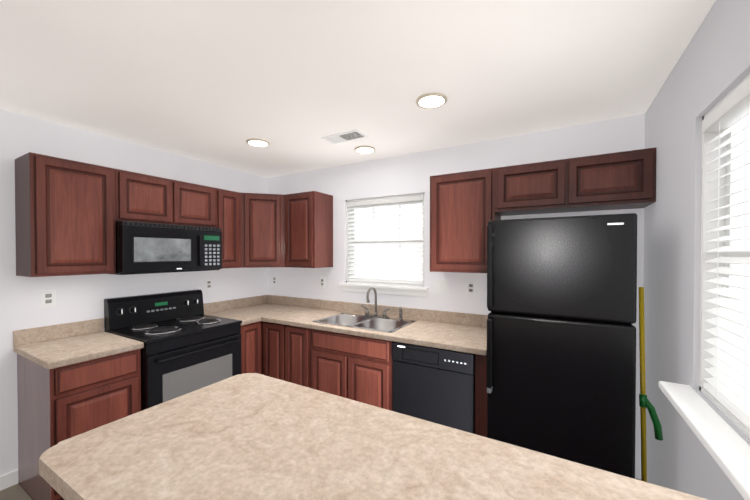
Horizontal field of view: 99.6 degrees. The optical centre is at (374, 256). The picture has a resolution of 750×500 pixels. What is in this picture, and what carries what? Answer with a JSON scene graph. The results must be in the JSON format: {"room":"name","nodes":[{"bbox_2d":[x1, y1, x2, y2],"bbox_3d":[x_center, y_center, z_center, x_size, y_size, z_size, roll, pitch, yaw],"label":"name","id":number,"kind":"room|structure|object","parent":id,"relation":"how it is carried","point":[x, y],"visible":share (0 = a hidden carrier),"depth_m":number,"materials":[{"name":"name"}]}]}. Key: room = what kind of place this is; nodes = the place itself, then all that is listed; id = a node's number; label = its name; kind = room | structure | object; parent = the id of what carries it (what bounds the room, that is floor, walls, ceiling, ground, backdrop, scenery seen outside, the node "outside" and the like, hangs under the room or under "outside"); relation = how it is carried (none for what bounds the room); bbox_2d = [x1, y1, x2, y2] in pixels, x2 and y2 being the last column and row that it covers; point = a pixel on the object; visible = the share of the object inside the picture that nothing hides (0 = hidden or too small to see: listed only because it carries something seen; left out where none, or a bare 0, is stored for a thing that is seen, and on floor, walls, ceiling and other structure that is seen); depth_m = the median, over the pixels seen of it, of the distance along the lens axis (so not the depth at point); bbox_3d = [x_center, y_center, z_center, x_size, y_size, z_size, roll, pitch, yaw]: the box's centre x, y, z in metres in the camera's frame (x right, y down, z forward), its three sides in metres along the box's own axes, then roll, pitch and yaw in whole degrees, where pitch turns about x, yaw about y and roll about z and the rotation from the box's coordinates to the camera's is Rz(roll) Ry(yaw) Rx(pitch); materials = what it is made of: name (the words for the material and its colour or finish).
{"room":"kitchen","nodes":[
{"label":"kitchen","id":0,"kind":"room"},
{"bbox_2d":[0,483,31,499],"bbox_3d":[-1.713,1.569,-0.371,3.820,0.100,3.635,0,1,30],"label":"floor","id":1,"kind":"structure","parent":0,"point":[16,492],"depth_m":1.99,"materials":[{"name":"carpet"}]},
{"bbox_2d":[0,108,266,481],"bbox_3d":[-2.768,0.279,1.492,0.120,2.440,5.840,0,1,30],"label":"wall","id":2,"kind":"structure","parent":0,"point":[80,298],"depth_m":2.33,"materials":[{"name":"paint"}]},
{"bbox_2d":[0,470,17,490],"bbox_3d":[-3.230,1.464,0.568,0.012,0.090,3.515,0,1,30],"label":"baseboard","id":3,"kind":"structure","parent":2,"relation":"attached to","point":[10,479],"depth_m":2.05,"materials":[{"name":"white"}]},
{"bbox_2d":[41,290,55,307],"bbox_3d":[-2.281,0.291,2.213,0.008,0.118,0.072,0,1,30],"label":"electrical outlet","id":4,"kind":"object","parent":2,"relation":"attached to","point":[47,298],"visible":1,"depth_m":2.21,"materials":[{"name":"white plastic"}]},
{"bbox_2d":[15,152,115,276],"bbox_3d":[-2.112,-0.258,2.185,0.317,0.760,0.431,0,1,30],"label":"upper cabinet","id":5,"kind":"object","parent":2,"relation":"attached to","point":[65,217],"visible":1,"depth_m":2.06,"materials":[{"name":"brown wood"}]},
{"bbox_2d":[115,169,215,227],"bbox_3d":[-1.810,-0.455,2.709,0.317,0.378,0.778,0,1,30],"label":"upper cabinet","id":6,"kind":"object","parent":2,"relation":"attached to","point":[140,197],"visible":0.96,"depth_m":2.56,"materials":[{"name":"brown wood"}]},
{"bbox_2d":[113,221,221,274],"bbox_3d":[-1.763,-0.068,2.686,0.426,0.388,0.774,0,1,30],"label":"microwave","id":7,"kind":"object","parent":6,"relation":"attached to","point":[145,248],"visible":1,"depth_m":2.50,"materials":[{"name":"black"}]},
{"bbox_2d":[205,278,211,289],"bbox_3d":[-1.695,0.280,3.233,0.008,0.118,0.072,0,1,30],"label":"electrical outlet","id":8,"kind":"object","parent":2,"relation":"attached to","point":[208,284],"visible":1,"depth_m":3.23,"materials":[{"name":"white plastic"}]},
{"bbox_2d":[216,188,239,268],"bbox_3d":[-1.551,-0.269,3.162,0.317,0.760,0.258,0,1,30],"label":"upper cabinet","id":9,"kind":"object","parent":2,"relation":"attached to","point":[228,212],"visible":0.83,"depth_m":3.08,"materials":[{"name":"brown wood"}]},
{"bbox_2d":[0,0,715,177],"bbox_3d":[-1.164,-0.981,0.557,3.820,0.100,5.840,0,1,30],"label":"ceiling","id":10,"kind":"structure","parent":0,"point":[221,82],"depth_m":1.59,"materials":[{"name":"paint"}]},
{"bbox_2d":[246,138,269,146],"bbox_3d":[-0.972,-0.949,2.638,0.187,0.022,0.187,0,1,30],"label":"recessed light","id":11,"kind":"object","parent":10,"relation":"in","point":[255,142],"visible":0.92,"depth_m":2.61,"materials":[{"name":"beige"}]},
{"bbox_2d":[321,129,368,143],"bbox_3d":[-0.238,-0.946,2.511,0.340,0.010,0.170,0,1,30],"label":"ceiling vent","id":12,"kind":"object","parent":10,"relation":"in","point":[351,135],"visible":0.98,"depth_m":2.50,"materials":[{"name":"white metal"}]},
{"bbox_2d":[354,146,375,153],"bbox_3d":[-0.088,-0.951,2.811,0.187,0.022,0.187,0,1,30],"label":"recessed light","id":13,"kind":"object","parent":10,"relation":"in","point":[365,149],"visible":0.92,"depth_m":2.79,"materials":[{"name":"beige"}]},
{"bbox_2d":[416,92,446,108],"bbox_3d":[0.341,-0.941,1.913,0.187,0.022,0.187,0,1,30],"label":"recessed light","id":14,"kind":"object","parent":10,"relation":"in","point":[432,100],"visible":1,"depth_m":1.89,"materials":[{"name":"beige"}]},
{"bbox_2d":[267,113,644,479],"bbox_3d":[0.261,0.262,3.050,3.580,2.440,0.120,0,1,30],"label":"wall","id":15,"kind":"structure","parent":0,"point":[410,173],"depth_m":2.82,"materials":[{"name":"paint"}]},
{"bbox_2d":[240,193,284,267],"bbox_3d":[-1.208,-0.272,3.467,0.608,0.760,0.608,0,1,30],"label":"upper cabinet","id":16,"kind":"object","parent":15,"relation":"attached to","point":[262,230],"visible":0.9,"depth_m":3.25,"materials":[{"name":"brown wood"}]},
{"bbox_2d":[272,275,276,284],"bbox_3d":[-1.210,0.284,3.822,0.072,0.118,0.008,0,1,30],"label":"electrical outlet","id":17,"kind":"object","parent":15,"relation":"attached to","point":[274,279],"visible":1,"depth_m":3.82,"materials":[{"name":"white plastic"}]},
{"bbox_2d":[285,191,332,267],"bbox_3d":[-0.698,-0.271,3.341,0.398,0.760,0.317,0,1,30],"label":"upper cabinet","id":18,"kind":"object","parent":15,"relation":"attached to","point":[308,229],"visible":1,"depth_m":3.21,"materials":[{"name":"brown wood"}]},
{"bbox_2d":[320,277,324,287],"bbox_3d":[-0.574,0.278,3.457,0.072,0.118,0.008,0,1,30],"label":"electrical outlet","id":19,"kind":"object","parent":15,"relation":"attached to","point":[322,282],"visible":1,"depth_m":3.45,"materials":[{"name":"white plastic"}]},
{"bbox_2d":[339,282,428,296],"bbox_3d":[0.059,0.315,3.081,0.970,0.085,0.070,0,1,30],"label":"window sill","id":20,"kind":"structure","parent":15,"relation":"attached to","point":[396,290],"depth_m":3.03,"materials":[{"name":"white wood"}]},
{"bbox_2d":[346,192,424,286],"bbox_3d":[0.101,-0.159,3.149,0.880,0.860,0.100,0,1,30],"label":"window","id":21,"kind":"structure","parent":15,"relation":"in","point":[348,251],"depth_m":3.20,"materials":[{"name":"white plastic"}]},
{"bbox_2d":[347,195,422,283],"bbox_3d":[0.088,-0.159,3.126,0.838,0.817,0.063,0,1,30],"label":"window blind","id":22,"kind":"object","parent":21,"relation":"attached to","point":[406,200],"visible":0.88,"depth_m":3.11,"materials":[{"name":"white plastic"}]},
{"bbox_2d":[435,279,447,292],"bbox_3d":[0.583,0.260,2.788,0.118,0.118,0.014,0,1,30],"label":"switch plate","id":23,"kind":"object","parent":15,"relation":"attached to","point":[441,286],"visible":1,"depth_m":2.79,"materials":[{"name":"white plastic"}]},
{"bbox_2d":[430,168,500,272],"bbox_3d":[0.719,-0.262,2.527,0.490,0.760,0.317,0,1,30],"label":"upper cabinet","id":24,"kind":"object","parent":15,"relation":"attached to","point":[462,210],"visible":0.92,"depth_m":2.39,"materials":[{"name":"brown wood"}]},
{"bbox_2d":[466,281,474,294],"bbox_3d":[0.805,0.262,2.664,0.072,0.118,0.008,0,1,30],"label":"electrical outlet","id":25,"kind":"object","parent":15,"relation":"attached to","point":[470,290],"visible":1,"depth_m":2.66,"materials":[{"name":"white plastic"}]},
{"bbox_2d":[495,147,655,215],"bbox_3d":[1.317,-0.481,2.181,0.886,0.315,0.317,0,1,30],"label":"upper cabinet","id":26,"kind":"object","parent":15,"relation":"attached to","point":[618,180],"visible":1,"depth_m":2.03,"materials":[{"name":"brown wood"}]},
{"bbox_2d":[643,0,749,499],"bbox_3d":[0.440,0.299,-0.351,0.120,2.440,5.840,0,1,30],"label":"wall","id":27,"kind":"structure","parent":0,"point":[710,69],"depth_m":1.45,"materials":[{"name":"paint"}]},
{"bbox_2d":[659,381,749,499],"bbox_3d":[1.072,0.576,0.953,0.120,0.032,1.025,0,1,30],"label":"window sill","id":28,"kind":"structure","parent":27,"relation":"attached to","point":[725,444],"depth_m":1.01,"materials":[{"name":"white"}]},
{"bbox_2d":[699,73,749,437],"bbox_3d":[1.167,-0.007,0.892,0.100,1.135,0.925,0,1,30],"label":"window","id":29,"kind":"structure","parent":27,"relation":"in","point":[709,226],"depth_m":1.28,"materials":[{"name":"white"}]},
{"bbox_2d":[702,77,749,428],"bbox_3d":[1.146,-0.007,0.904,0.068,1.092,0.883,0,1,30],"label":"window blind","id":30,"kind":"object","parent":29,"relation":"attached to","point":[727,385],"visible":1,"depth_m":1.13,"materials":[{"name":"white plastic"}]},
{"bbox_3d":[-0.259,1.542,2.160,3.820,0.100,2.205,0,1,30],"label":"floor","id":31,"kind":"structure","parent":0,"visible":0},
{"bbox_2d":[17,349,140,499],"bbox_3d":[-1.977,1.057,2.135,0.618,0.870,0.453,0,1,30],"label":"base cabinet","id":32,"kind":"object","parent":31,"relation":"on","point":[56,406],"depth_m":1.94,"materials":[{"name":"brown wood"}]},
{"bbox_2d":[13,318,143,369],"bbox_3d":[-1.969,0.552,2.116,0.643,0.140,0.473,0,1,30],"label":"countertop","id":33,"kind":"structure","parent":32,"relation":"on","point":[54,346],"depth_m":2.11,"materials":[{"name":"laminate"}]},
{"bbox_2d":[104,289,241,410],"bbox_3d":[-1.629,0.907,2.638,0.709,1.160,0.754,0,1,30],"label":"range","id":34,"kind":"object","parent":31,"relation":"on","point":[189,346],"visible":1,"depth_m":2.51,"materials":[{"name":"black metal"}]},
{"bbox_2d":[240,321,261,373],"bbox_3d":[-1.421,1.047,3.103,0.617,0.870,0.239,0,1,30],"label":"base cabinet","id":35,"kind":"object","parent":31,"relation":"on","point":[251,334],"depth_m":2.96,"materials":[{"name":"brown wood"}]},
{"bbox_2d":[203,301,260,325],"bbox_3d":[-1.413,0.542,3.067,0.660,0.140,0.203,0,1,30],"label":"countertop","id":36,"kind":"structure","parent":35,"relation":"on","point":[248,313],"depth_m":3.25,"materials":[{"name":"laminate"}]},
{"bbox_2d":[262,321,285,380],"bbox_3d":[-0.816,1.045,3.250,0.318,0.870,0.618,0,1,30],"label":"base cabinet","id":37,"kind":"object","parent":31,"relation":"on","point":[273,351],"depth_m":2.98,"materials":[{"name":"brown wood"}]},
{"bbox_2d":[282,324,309,387],"bbox_3d":[-0.548,1.047,3.096,0.300,0.870,0.618,0,1,30],"label":"base cabinet","id":38,"kind":"object","parent":31,"relation":"on","point":[296,340],"depth_m":2.82,"materials":[{"name":"brown wood"}]},
{"bbox_2d":[310,329,392,410],"bbox_3d":[-0.071,1.050,2.822,0.800,0.870,0.618,0,1,30],"label":"base cabinet","id":39,"kind":"object","parent":31,"relation":"on","point":[356,368],"depth_m":2.53,"materials":[{"name":"brown wood"}]},
{"bbox_2d":[225,295,487,355],"bbox_3d":[-0.315,0.544,2.933,2.698,0.140,0.658,0,1,30],"label":"countertop","id":40,"kind":"structure","parent":39,"relation":"on","point":[454,331],"depth_m":2.74,"materials":[{"name":"laminate"}]},
{"bbox_2d":[312,313,414,332],"bbox_3d":[-0.095,0.655,2.817,0.790,0.170,0.483,0,1,30],"label":"sink","id":41,"kind":"object","parent":40,"relation":"in","point":[389,325],"visible":0.52,"depth_m":2.90,"materials":[{"name":"silver metal"}]},
{"bbox_2d":[361,287,402,319],"bbox_3d":[0.028,0.423,2.905,0.441,0.292,0.188,0,1,30],"label":"faucet","id":42,"kind":"object","parent":40,"relation":"on","point":[367,314],"visible":1,"depth_m":2.94,"materials":[{"name":"silver metal"}]},
{"bbox_2d":[39,373,707,499],"bbox_3d":[-0.036,1.051,0.839,1.878,0.910,0.775,0,1,30],"label":"kitchen island","id":43,"kind":"object","parent":31,"relation":"on","point":[250,436],"visible":1,"depth_m":0.93,"materials":[{"name":"laminate"}]},
{"bbox_2d":[392,342,474,433],"bbox_3d":[0.526,1.058,2.455,0.590,0.862,0.602,0,1,30],"label":"dishwasher","id":44,"kind":"object","parent":31,"relation":"on","point":[434,385],"visible":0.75,"depth_m":2.18,"materials":[{"name":"black metal"}]},
{"bbox_2d":[487,213,636,478],"bbox_3d":[1.134,0.638,2.002,0.696,1.712,0.755,0,1,30],"label":"refrigerator","id":45,"kind":"object","parent":31,"relation":"on","point":[561,333],"visible":0.85,"depth_m":1.69,"materials":[{"name":"black metal"}]},
{"bbox_2d":[639,287,662,481],"bbox_3d":[1.426,0.832,1.655,0.128,1.331,0.231,0,1,30],"label":"broom","id":46,"kind":"object","parent":31,"relation":"on","point":[644,403],"visible":1,"depth_m":1.68,"materials":[{"name":"yellow wood"}]},
{"label":"outside","id":47,"kind":"structure","parent":0,"visible":0},
{"bbox_2d":[355,204,421,277],"bbox_3d":[0.253,-0.162,3.414,1.480,1.460,0.010,0,1,30],"label":"sky","id":48,"kind":"structure","parent":47,"point":[412,205],"depth_m":3.46,"materials":[{"name":"white"}]}
]}

